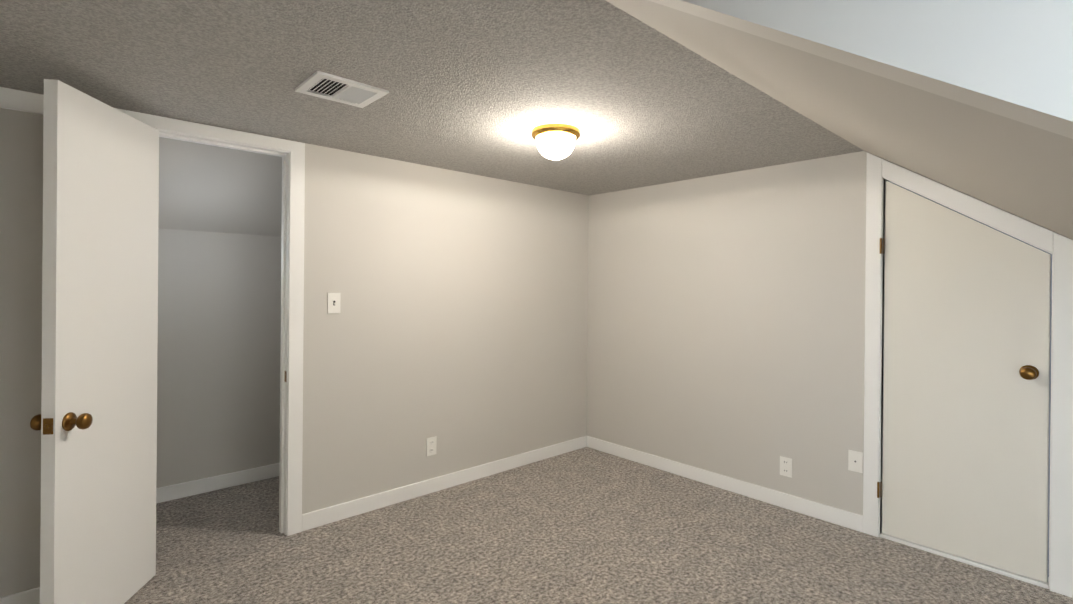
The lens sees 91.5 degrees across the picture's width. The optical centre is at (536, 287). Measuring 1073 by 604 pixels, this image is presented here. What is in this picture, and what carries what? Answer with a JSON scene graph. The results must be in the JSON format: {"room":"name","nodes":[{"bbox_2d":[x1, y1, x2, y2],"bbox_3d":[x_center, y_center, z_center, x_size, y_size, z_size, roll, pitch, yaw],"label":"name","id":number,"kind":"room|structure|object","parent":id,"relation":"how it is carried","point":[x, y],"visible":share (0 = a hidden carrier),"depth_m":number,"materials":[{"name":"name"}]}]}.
{"room":"attic bedroom","nodes":[
{"label":"attic bedroom","id":0,"kind":"room"},
{"bbox_2d":[156,228,280,487],"bbox_3d":[-2.241,0.263,3.368,1.900,2.130,0.100,0,0,-43],"label":"wall","id":1,"kind":"structure","parent":0,"point":[218,353],"depth_m":3.42,"materials":[{"name":"grey paint"}]},
{"bbox_2d":[156,463,279,503],"bbox_3d":[-2.212,1.282,3.328,1.700,0.092,0.013,0,0,-43],"label":"baseboard","id":2,"kind":"structure","parent":1,"relation":"attached to","point":[176,491],"depth_m":3.42,"materials":[{"name":"white wood"}]},
{"bbox_2d":[158,137,281,236],"bbox_3d":[-1.913,-0.632,3.017,1.700,0.573,0.885,0,0,-43],"label":"ceiling","id":3,"kind":"structure","parent":0,"point":[206,188],"depth_m":3.14,"materials":[{"name":"grey paint"}]},
{"bbox_2d":[0,87,588,597],"bbox_3d":[-1.017,0.274,3.180,4.050,2.130,0.100,0,0,-43],"label":"wall","id":4,"kind":"structure","parent":0,"point":[456,325],"depth_m":3.26,"materials":[{"name":"grey paint"}]},
{"bbox_2d":[0,587,39,603],"bbox_3d":[-2.120,1.285,2.103,0.719,0.092,0.013,0,0,-43],"label":"baseboard","id":5,"kind":"structure","parent":4,"relation":"attached to","point":[32,596],"depth_m":2.13,"materials":[{"name":"white wood"}]},
{"bbox_2d":[0,87,126,114],"bbox_3d":[-2.112,-0.754,2.088,0.749,0.081,0.014,0,0,-43],"label":"trim","id":6,"kind":"structure","parent":4,"relation":"attached to","point":[19,100],"depth_m":2.11,"materials":[{"name":"white wood"}]},
{"bbox_2d":[30,79,158,603],"bbox_3d":[-1.739,0.301,2.096,0.409,2.043,0.530,0,0,-43],"label":"closet door","id":7,"kind":"structure","parent":4,"relation":"in","point":[95,421],"depth_m":2.01,"materials":[{"name":"white wood"}]},
{"bbox_2d":[127,110,304,535],"bbox_3d":[-1.601,0.272,2.645,0.769,2.126,0.128,0,0,-43],"label":"door frame","id":8,"kind":"structure","parent":4,"relation":"attached to","point":[291,153],"depth_m":2.83,"materials":[{"name":"white wood"}]},
{"bbox_2d":[327,293,340,312],"bbox_3d":[-1.150,0.089,2.976,0.072,0.116,0.018,0,0,-43],"label":"light switch","id":9,"kind":"object","parent":4,"relation":"attached to","point":[333,305],"visible":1,"depth_m":2.98,"materials":[{"name":"white plastic"}]},
{"bbox_2d":[426,436,436,455],"bbox_3d":[-0.686,1.039,3.418,0.072,0.116,0.008,0,0,-43],"label":"outlet","id":10,"kind":"object","parent":4,"relation":"attached to","point":[431,442],"visible":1,"depth_m":3.41,"materials":[{"name":"white plastic"}]},
{"bbox_2d":[302,436,587,530],"bbox_3d":[-0.427,1.297,3.651,2.332,0.092,0.016,0,0,-43],"label":"baseboard","id":11,"kind":"structure","parent":4,"relation":"attached to","point":[355,507],"depth_m":3.40,"materials":[{"name":"white wood"}]},
{"bbox_2d":[0,0,863,195],"bbox_3d":[0.530,-0.824,1.501,4.050,0.100,4.650,0,0,-43],"label":"ceiling","id":12,"kind":"structure","parent":0,"point":[481,87],"depth_m":1.98,"materials":[{"name":"white paint"}]},
{"bbox_2d":[295,71,388,107],"bbox_3d":[-0.774,-0.781,2.079,0.280,0.011,0.245,0,0,-43],"label":"ceiling vent","id":13,"kind":"object","parent":12,"relation":"in","point":[323,85],"visible":0.96,"depth_m":2.06,"materials":[{"name":"white metal"}]},
{"bbox_2d":[531,123,579,159],"bbox_3d":[0.096,-0.709,2.603,0.244,0.141,0.244,0,0,-43],"label":"ceiling light fixture","id":14,"kind":"object","parent":12,"relation":"attached to","point":[555,141],"visible":1,"depth_m":2.53,"materials":[{"name":"white glass"}]},
{"bbox_2d":[124,447,1072,603],"bbox_3d":[0.138,1.402,1.910,4.050,0.100,5.750,0,0,-43],"label":"floor","id":15,"kind":"structure","parent":0,"point":[586,525],"depth_m":2.66,"materials":[{"name":"carpet"}]},
{"bbox_2d":[587,151,1071,589],"bbox_3d":[1.942,0.301,2.874,0.100,2.130,4.550,0,0,-43],"label":"wall","id":16,"kind":"structure","parent":0,"point":[726,324],"depth_m":3.45,"materials":[{"name":"grey paint"}]},
{"bbox_2d":[588,436,862,531],"bbox_3d":[1.135,1.312,3.664,0.013,0.092,2.031,0,0,-43],"label":"baseboard","id":17,"kind":"structure","parent":16,"relation":"attached to","point":[844,518],"depth_m":3.44,"materials":[{"name":"white wood"}]},
{"bbox_2d":[780,456,791,477],"bbox_3d":[1.540,1.107,3.227,0.008,0.116,0.072,0,0,-43],"label":"outlet","id":18,"kind":"object","parent":16,"relation":"attached to","point":[785,466],"visible":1,"depth_m":3.23,"materials":[{"name":"white plastic"}]},
{"bbox_2d":[848,450,862,472],"bbox_3d":[1.798,0.980,2.946,0.008,0.116,0.072,0,0,-43],"label":"outlet","id":19,"kind":"object","parent":16,"relation":"attached to","point":[855,461],"visible":1,"depth_m":2.94,"materials":[{"name":"white plastic"}]},
{"bbox_2d":[877,180,1050,582],"bbox_3d":[2.102,0.381,2.618,0.104,1.931,0.664,0,0,-43],"label":"door","id":20,"kind":"structure","parent":16,"relation":"in","point":[966,393],"depth_m":2.61,"materials":[{"name":"white wood"}]},
{"bbox_2d":[863,153,1072,597],"bbox_3d":[2.143,0.310,2.644,0.114,2.116,0.819,0,0,-43],"label":"door frame","id":21,"kind":"structure","parent":16,"relation":"attached to","point":[1060,577],"depth_m":2.51,"materials":[{"name":"white wood"}]},
{"bbox_2d":[606,0,1072,239],"bbox_3d":[1.773,-0.024,1.253,2.544,1.716,2.393,0,0,-43],"label":"ceiling","id":22,"kind":"structure","parent":0,"point":[1019,169],"depth_m":1.17,"materials":[{"name":"grey paint"}]},
{"bbox_2d":[649,0,1072,138],"bbox_3d":[0.798,0.029,0.360,0.100,1.596,2.393,0,0,-43],"label":"wall","id":23,"kind":"structure","parent":0,"point":[1012,59],"depth_m":0.63,"materials":[{"name":"grey paint"}]}
]}

